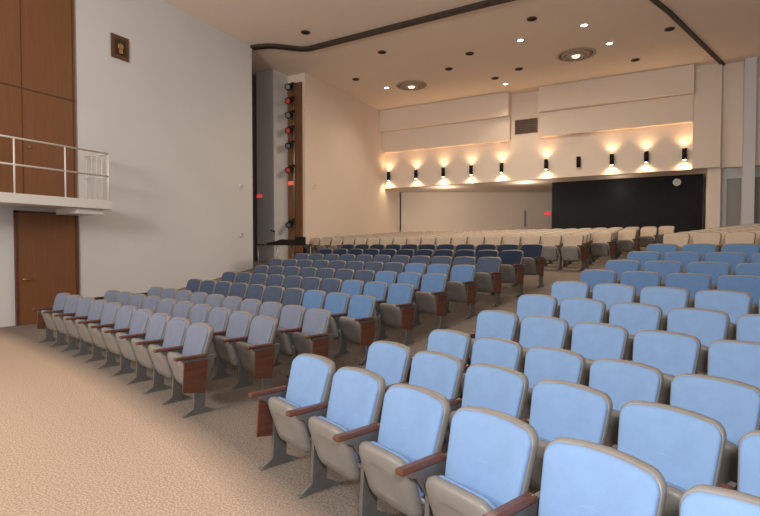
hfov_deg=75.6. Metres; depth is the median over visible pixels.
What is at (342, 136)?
wall
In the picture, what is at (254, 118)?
wall
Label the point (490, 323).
chair
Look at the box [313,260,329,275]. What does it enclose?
chair
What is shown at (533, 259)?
chair
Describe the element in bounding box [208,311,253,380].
chair
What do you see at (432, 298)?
chair
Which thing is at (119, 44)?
wall plaque
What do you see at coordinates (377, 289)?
chair
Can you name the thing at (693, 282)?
chair
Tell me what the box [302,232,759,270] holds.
row of seats
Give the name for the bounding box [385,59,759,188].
wall
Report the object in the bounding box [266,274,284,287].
chair
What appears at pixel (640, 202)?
wall
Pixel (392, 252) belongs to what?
chair
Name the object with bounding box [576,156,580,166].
wall sconce
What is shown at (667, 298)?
chair
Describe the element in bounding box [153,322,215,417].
chair
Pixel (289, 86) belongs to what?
spotlight
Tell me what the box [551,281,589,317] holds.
chair
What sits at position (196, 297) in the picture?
chair
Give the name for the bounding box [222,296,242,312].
chair
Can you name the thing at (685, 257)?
chair
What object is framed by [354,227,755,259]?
row of seats
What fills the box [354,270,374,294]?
chair
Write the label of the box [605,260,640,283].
chair
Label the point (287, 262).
chair
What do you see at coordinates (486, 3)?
ceiling track
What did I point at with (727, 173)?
wall
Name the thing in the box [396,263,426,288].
chair
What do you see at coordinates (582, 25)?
recessed light
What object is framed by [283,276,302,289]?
chair
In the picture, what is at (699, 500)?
chair
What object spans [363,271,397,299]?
chair
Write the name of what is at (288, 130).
spotlight
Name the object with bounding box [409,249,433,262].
chair
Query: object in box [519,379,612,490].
chair
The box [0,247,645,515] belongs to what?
floor
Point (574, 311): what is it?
chair
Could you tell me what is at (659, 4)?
ceiling track
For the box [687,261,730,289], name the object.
chair
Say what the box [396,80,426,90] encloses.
diffuser
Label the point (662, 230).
row of seats
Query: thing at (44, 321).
chair
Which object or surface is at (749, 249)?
chair
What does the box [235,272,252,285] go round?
chair
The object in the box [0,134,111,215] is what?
gallery railing
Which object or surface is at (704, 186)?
wall
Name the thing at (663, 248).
chair
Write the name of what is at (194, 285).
chair
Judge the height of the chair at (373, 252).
0.890 m
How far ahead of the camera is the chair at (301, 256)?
13.04 m
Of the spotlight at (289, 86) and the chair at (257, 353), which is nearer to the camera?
the chair at (257, 353)
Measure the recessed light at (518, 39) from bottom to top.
0.025 m
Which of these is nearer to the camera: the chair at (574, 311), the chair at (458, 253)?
the chair at (574, 311)
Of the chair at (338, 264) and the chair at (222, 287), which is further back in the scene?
the chair at (338, 264)
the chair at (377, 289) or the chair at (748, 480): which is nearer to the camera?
the chair at (748, 480)
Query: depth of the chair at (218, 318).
6.62 m
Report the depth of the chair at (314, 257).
12.66 m
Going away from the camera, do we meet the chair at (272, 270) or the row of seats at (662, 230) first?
the chair at (272, 270)
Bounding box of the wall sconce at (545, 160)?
[544,159,547,169]
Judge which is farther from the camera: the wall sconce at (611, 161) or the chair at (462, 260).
the wall sconce at (611, 161)
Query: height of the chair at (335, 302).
0.890 m
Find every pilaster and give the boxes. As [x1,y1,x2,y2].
[692,63,721,168]
[740,57,756,224]
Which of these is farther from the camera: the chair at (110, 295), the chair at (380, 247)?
the chair at (380, 247)
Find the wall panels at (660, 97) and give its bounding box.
[380,64,693,153]
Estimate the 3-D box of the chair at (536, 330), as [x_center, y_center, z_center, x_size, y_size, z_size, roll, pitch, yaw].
[1.528,1.040,4.866,0.485,0.890,0.580,-1,2,-41]
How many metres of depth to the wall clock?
20.69 m
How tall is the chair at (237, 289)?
0.890 m
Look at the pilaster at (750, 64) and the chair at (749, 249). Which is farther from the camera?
the pilaster at (750, 64)
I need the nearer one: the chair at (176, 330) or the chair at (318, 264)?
the chair at (176, 330)
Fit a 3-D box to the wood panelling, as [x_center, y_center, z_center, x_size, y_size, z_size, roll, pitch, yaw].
[-8.166,-4.240,9.934,0.120,5.750,3.900,1,2,28]
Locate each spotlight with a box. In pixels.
[285,82,294,89]
[285,96,294,103]
[285,110,294,117]
[285,125,294,133]
[285,140,294,148]
[285,164,294,173]
[285,218,295,227]
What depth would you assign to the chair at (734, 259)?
7.07 m
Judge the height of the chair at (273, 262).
0.890 m
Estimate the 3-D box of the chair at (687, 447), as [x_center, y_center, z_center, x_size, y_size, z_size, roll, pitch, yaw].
[1.395,1.243,2.515,0.485,0.890,0.580,-1,2,-38]
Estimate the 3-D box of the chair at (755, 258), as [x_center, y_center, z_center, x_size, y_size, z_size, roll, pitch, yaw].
[5.259,0.368,6.623,0.485,0.890,0.580,-1,2,-39]
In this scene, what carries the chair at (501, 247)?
on the floor
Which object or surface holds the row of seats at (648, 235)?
on the floor
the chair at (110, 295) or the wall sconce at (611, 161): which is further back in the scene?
the wall sconce at (611, 161)
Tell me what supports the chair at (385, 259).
on the floor
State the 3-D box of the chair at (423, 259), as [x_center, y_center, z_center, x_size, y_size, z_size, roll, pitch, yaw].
[0.743,0.394,10.349,0.580,0.890,0.485,1,2,44]
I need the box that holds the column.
[705,167,720,228]
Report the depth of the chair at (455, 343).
4.80 m
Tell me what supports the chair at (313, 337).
on the floor
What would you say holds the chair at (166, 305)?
on the floor
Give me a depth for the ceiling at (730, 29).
16.42 m
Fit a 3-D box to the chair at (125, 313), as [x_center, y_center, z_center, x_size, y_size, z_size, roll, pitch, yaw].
[-3.695,1.127,6.859,0.580,0.890,0.485,1,2,43]
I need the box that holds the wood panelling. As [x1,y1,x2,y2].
[0,0,76,197]
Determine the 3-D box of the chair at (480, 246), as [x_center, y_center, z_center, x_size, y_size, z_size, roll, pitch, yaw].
[2.296,0.125,11.061,0.580,0.890,0.484,2,2,45]
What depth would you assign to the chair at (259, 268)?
11.56 m
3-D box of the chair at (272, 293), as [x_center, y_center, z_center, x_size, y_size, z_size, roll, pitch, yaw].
[-1.967,0.943,8.525,0.580,0.890,0.485,1,2,43]
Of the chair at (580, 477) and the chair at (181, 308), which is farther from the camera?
the chair at (181, 308)
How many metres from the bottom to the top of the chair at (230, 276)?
0.890 m
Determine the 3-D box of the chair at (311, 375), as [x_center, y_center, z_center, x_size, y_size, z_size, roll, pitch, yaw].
[-0.646,1.211,3.714,0.485,0.890,0.584,-1,2,-41]
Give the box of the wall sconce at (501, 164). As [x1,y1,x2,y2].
[500,163,502,172]
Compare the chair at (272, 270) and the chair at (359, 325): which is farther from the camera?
the chair at (272, 270)
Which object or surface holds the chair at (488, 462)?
on the floor
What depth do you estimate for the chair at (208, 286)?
10.06 m
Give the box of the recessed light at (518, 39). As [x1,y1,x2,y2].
[516,38,524,41]
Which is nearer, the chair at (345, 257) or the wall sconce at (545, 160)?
the chair at (345, 257)
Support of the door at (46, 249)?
in the wall at (173, 121)
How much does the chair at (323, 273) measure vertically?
0.890 m
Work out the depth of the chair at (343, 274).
9.67 m
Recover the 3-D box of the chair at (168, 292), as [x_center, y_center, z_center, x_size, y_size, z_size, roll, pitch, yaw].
[-4.218,1.043,9.467,0.580,0.890,0.485,1,2,40]
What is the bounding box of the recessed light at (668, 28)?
[664,27,674,31]
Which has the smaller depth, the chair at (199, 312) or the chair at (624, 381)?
the chair at (624, 381)
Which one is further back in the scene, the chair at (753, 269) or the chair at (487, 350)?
the chair at (753, 269)
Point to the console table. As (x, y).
(298, 240)
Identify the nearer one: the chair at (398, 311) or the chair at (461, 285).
the chair at (398, 311)
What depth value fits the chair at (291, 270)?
10.82 m
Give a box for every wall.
[0,0,252,326]
[252,75,256,259]
[288,73,400,243]
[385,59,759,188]
[401,192,551,231]
[552,174,702,233]
[702,185,705,228]
[720,166,759,226]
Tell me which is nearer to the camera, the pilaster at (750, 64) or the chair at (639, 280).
the chair at (639, 280)
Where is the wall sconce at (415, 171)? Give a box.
[414,170,417,178]
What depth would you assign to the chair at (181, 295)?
9.16 m
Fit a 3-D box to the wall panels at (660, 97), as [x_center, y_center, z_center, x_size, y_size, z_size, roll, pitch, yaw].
[6.074,-6.387,22.047,13.560,2.100,0.550,1,2,28]
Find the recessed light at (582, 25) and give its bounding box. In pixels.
[579,23,588,27]
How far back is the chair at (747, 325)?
4.26 m
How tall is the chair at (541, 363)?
0.890 m
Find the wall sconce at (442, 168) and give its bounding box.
[441,167,444,176]
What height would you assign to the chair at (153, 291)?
0.890 m
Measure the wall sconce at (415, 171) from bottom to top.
0.450 m
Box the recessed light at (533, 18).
[527,16,536,21]
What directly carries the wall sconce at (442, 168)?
attached to the wall at (522, 157)
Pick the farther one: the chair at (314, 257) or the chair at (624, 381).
the chair at (314, 257)
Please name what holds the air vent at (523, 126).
in the wall at (522, 157)
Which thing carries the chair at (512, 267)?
on the floor
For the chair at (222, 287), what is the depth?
9.70 m
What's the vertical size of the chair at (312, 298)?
0.890 m
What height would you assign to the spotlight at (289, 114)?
0.404 m
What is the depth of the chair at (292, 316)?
6.74 m
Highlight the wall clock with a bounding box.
[672,178,681,185]
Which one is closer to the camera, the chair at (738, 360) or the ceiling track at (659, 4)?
the chair at (738, 360)
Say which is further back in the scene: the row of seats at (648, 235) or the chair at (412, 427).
the row of seats at (648, 235)
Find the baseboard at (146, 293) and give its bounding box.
[94,292,147,299]
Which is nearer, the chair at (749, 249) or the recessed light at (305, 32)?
the chair at (749, 249)
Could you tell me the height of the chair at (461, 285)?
0.890 m
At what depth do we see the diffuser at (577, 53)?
17.48 m
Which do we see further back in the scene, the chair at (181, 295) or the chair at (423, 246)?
the chair at (423, 246)
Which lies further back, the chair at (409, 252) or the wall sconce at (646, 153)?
the wall sconce at (646, 153)
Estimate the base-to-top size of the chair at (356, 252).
0.890 m
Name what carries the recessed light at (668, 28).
in the ceiling at (730, 29)
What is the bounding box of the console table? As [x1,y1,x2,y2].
[256,230,311,264]
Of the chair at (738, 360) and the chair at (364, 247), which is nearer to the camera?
the chair at (738, 360)
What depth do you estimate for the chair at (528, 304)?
5.85 m
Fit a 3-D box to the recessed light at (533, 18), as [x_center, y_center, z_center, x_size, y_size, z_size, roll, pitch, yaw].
[4.598,-7.234,14.834,0.300,0.025,0.300,1,2,28]
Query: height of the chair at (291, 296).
0.890 m
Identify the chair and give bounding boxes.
[32,293,70,342]
[43,295,82,346]
[54,297,94,351]
[65,299,108,356]
[77,302,122,362]
[90,305,137,368]
[103,290,119,302]
[104,309,153,375]
[116,292,132,305]
[119,313,171,384]
[129,294,146,308]
[135,317,191,393]
[142,296,161,312]
[147,287,163,296]
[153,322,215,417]
[157,298,176,315]
[161,288,177,298]
[172,301,193,318]
[175,290,191,301]
[186,279,202,292]
[189,292,207,304]
[189,304,211,322]
[200,280,216,293]
[205,294,224,308]
[207,307,231,368]
[208,281,232,295]
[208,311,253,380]
[221,271,237,283]
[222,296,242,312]
[223,315,279,400]
[225,283,248,297]
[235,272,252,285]
[239,299,261,316]
[242,284,265,300]
[248,353,335,470]
[250,273,267,285]
[253,265,268,274]
[259,301,282,322]
[261,286,284,303]
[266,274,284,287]
[268,259,282,267]
[268,266,283,276]
[273,305,305,366]
[280,308,333,376]
[281,288,304,306]
[282,259,297,268]
[283,266,300,277]
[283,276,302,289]
[286,366,385,498]
[295,253,308,260]
[297,259,312,268]
[299,267,317,278]
[301,277,321,291]
[302,290,326,310]
[309,254,323,266]
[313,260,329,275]
[316,268,335,287]
[319,249,332,255]
[320,278,341,305]
[323,249,347,259]
[324,254,339,263]
[324,292,349,337]
[329,260,346,277]
[332,295,378,363]
[333,383,450,515]
[335,269,354,291]
[339,254,355,262]
[341,244,354,250]
[341,280,363,312]
[346,261,364,279]
[348,249,362,256]
[350,281,387,322]
[354,262,383,280]
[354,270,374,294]
[355,244,369,252]
[355,249,379,259]
[355,254,372,263]
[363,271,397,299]
[364,255,390,266]
[365,341,411,422]
[370,244,384,253]
[372,249,396,261]
[374,262,404,279]
[374,283,416,345]
[379,244,401,254]
[383,255,409,270]
[384,351,463,445]
[387,272,421,303]
[390,249,414,261]
[395,406,538,515]
[396,244,418,254]
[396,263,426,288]
[403,255,430,271]
[406,329,471,382]
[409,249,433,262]
[413,273,449,328]
[414,244,435,255]
[419,264,449,289]
[425,256,452,273]
[430,249,453,263]
[433,244,454,256]
[445,265,477,317]
[445,363,528,452]
[448,256,475,278]
[450,250,475,269]
[452,244,474,261]
[458,337,522,398]
[466,257,503,306]
[467,310,518,364]
[475,244,496,257]
[475,250,498,267]
[482,437,666,515]
[490,250,525,296]
[497,244,518,257]
[511,244,545,287]
[512,315,568,372]
[515,294,557,340]
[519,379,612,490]
[522,346,585,418]
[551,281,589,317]
[559,298,605,349]
[565,322,628,386]
[580,269,616,298]
[589,358,663,445]
[592,283,635,323]
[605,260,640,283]
[605,400,726,515]
[609,302,662,359]
[620,271,661,302]
[623,330,700,404]
[627,251,660,270]
[640,286,689,330]
[644,260,682,285]
[646,243,678,259]
[664,251,701,272]
[665,273,711,307]
[667,308,729,372]
[670,373,759,483]
[679,484,759,515]
[682,243,717,261]
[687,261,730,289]
[694,290,752,339]
[694,339,759,388]
[705,252,746,274]
[717,275,759,313]
[717,430,759,496]
[721,243,759,262]
[736,263,759,275]
[736,314,759,342]
[751,253,759,262]
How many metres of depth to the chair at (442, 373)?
3.84 m
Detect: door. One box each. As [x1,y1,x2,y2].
[13,210,78,325]
[511,204,529,229]
[726,177,759,226]
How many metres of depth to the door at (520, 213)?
27.16 m
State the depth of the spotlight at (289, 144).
19.23 m
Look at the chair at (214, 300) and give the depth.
8.40 m
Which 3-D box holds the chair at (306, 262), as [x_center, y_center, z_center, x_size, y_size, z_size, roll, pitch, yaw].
[-1.908,0.483,11.687,0.580,0.890,0.485,1,2,41]
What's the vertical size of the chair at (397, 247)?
0.890 m
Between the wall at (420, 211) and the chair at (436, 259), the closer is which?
the chair at (436, 259)
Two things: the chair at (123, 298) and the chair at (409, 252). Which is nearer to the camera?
the chair at (123, 298)
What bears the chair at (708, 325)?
on the floor
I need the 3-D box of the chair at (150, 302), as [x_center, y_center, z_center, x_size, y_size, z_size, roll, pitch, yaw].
[-3.948,1.093,8.173,0.580,0.890,0.484,1,2,42]
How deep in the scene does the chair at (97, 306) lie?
7.66 m
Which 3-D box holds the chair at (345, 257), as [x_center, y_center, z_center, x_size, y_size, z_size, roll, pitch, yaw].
[-0.907,0.354,11.873,0.580,0.890,0.484,1,2,41]
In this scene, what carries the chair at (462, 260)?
on the floor
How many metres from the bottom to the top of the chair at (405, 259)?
0.890 m
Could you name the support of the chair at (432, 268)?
on the floor
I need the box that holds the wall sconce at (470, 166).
[469,165,472,174]
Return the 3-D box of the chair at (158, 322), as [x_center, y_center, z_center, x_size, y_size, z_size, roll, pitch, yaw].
[-2.884,1.148,6.083,0.580,0.890,0.484,1,2,45]
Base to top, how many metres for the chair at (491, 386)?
0.890 m
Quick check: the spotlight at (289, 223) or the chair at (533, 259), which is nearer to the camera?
the chair at (533, 259)
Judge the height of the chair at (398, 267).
0.890 m
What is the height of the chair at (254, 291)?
0.890 m
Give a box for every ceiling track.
[250,0,515,51]
[649,0,724,65]
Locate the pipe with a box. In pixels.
[293,85,296,258]
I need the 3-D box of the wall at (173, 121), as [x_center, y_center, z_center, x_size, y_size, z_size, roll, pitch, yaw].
[-8.571,-2.781,9.623,0.300,8.650,16.900,1,2,28]
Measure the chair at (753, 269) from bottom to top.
0.890 m
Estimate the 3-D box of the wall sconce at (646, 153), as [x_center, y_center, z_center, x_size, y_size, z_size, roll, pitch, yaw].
[10.743,-4.076,19.768,0.170,0.450,0.225,1,2,28]
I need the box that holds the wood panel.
[287,82,302,258]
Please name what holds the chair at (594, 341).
on the floor
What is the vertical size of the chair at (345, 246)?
0.890 m
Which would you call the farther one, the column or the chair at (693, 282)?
the column
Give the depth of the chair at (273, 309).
7.23 m
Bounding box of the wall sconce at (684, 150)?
[682,148,686,159]
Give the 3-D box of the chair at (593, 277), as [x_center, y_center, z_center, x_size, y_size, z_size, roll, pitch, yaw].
[2.964,0.612,6.862,0.485,0.890,0.584,-1,2,-41]
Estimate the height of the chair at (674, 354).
0.890 m
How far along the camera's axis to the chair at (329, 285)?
8.73 m
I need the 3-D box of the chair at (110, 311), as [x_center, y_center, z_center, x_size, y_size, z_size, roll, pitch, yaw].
[-4.108,1.117,7.240,0.580,0.890,0.484,1,2,42]
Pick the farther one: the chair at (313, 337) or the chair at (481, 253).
the chair at (481, 253)
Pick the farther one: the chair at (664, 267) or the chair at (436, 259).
the chair at (436, 259)
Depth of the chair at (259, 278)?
10.26 m
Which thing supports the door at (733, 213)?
in the wall at (727, 173)
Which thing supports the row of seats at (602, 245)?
on the floor
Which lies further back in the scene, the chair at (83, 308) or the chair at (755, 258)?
the chair at (83, 308)
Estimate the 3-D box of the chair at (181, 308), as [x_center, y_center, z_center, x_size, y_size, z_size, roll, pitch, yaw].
[-3.119,1.113,7.416,0.580,0.890,0.485,1,2,43]
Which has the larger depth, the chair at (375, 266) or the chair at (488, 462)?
the chair at (375, 266)
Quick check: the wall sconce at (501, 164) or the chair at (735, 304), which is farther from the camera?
the wall sconce at (501, 164)
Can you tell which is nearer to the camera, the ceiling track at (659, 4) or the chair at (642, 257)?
the chair at (642, 257)
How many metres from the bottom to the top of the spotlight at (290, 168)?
0.404 m
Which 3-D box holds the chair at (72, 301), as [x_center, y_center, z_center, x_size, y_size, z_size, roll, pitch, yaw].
[-5.374,1.088,8.350,0.580,0.890,0.484,1,2,40]
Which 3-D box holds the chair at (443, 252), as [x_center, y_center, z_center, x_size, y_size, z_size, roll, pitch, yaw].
[1.319,0.254,10.901,0.580,0.890,0.485,1,2,44]
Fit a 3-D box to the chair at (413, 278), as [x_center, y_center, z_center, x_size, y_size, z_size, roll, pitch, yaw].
[0.391,0.694,8.454,0.485,0.890,0.580,-2,2,-45]
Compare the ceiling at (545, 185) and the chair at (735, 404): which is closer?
the chair at (735, 404)
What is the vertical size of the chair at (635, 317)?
0.890 m
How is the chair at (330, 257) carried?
on the floor
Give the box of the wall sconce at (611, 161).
[609,154,613,164]
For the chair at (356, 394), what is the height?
0.890 m
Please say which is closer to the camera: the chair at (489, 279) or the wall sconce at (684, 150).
the chair at (489, 279)
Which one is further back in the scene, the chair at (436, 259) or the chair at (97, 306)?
the chair at (436, 259)
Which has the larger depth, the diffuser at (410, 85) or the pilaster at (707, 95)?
the diffuser at (410, 85)
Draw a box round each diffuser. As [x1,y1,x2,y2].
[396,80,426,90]
[556,47,595,61]
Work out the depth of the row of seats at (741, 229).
14.36 m
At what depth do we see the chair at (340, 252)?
13.21 m
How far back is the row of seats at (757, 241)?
12.87 m
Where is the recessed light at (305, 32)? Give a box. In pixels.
[301,30,309,34]
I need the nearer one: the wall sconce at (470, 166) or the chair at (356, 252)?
the chair at (356, 252)
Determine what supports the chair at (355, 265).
on the floor
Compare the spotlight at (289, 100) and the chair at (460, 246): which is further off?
the spotlight at (289, 100)
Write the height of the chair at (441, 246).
0.890 m
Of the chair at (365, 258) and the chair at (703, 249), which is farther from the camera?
the chair at (365, 258)
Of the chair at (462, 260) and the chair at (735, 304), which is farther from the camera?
the chair at (462, 260)
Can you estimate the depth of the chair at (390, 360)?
4.24 m
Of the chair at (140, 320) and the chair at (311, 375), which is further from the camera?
the chair at (140, 320)
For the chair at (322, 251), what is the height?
0.890 m
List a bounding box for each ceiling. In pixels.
[162,0,759,110]
[389,166,758,191]
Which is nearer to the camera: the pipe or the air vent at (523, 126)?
the pipe
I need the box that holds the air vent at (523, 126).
[515,118,537,134]
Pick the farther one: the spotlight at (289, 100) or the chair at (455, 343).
the spotlight at (289, 100)
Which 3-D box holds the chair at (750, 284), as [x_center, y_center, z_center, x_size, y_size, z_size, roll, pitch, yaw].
[4.054,0.646,5.575,0.485,0.890,0.580,-1,2,-39]
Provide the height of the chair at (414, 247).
0.890 m
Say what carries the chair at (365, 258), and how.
on the floor
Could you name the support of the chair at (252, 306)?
on the floor
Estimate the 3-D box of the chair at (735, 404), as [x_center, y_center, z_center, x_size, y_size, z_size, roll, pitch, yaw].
[1.997,1.213,3.042,0.485,0.890,0.580,-1,2,-38]
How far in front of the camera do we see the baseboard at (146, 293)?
12.31 m
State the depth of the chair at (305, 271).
10.45 m
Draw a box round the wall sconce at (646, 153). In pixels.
[644,151,648,162]
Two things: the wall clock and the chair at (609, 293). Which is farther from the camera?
the wall clock
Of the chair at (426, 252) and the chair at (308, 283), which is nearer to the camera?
the chair at (308, 283)
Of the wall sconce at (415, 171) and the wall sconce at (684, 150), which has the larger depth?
the wall sconce at (415, 171)
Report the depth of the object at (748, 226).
16.07 m
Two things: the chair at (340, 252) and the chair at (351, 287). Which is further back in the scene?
the chair at (340, 252)
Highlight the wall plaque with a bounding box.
[111,32,128,61]
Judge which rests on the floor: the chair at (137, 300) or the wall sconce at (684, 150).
the chair at (137, 300)

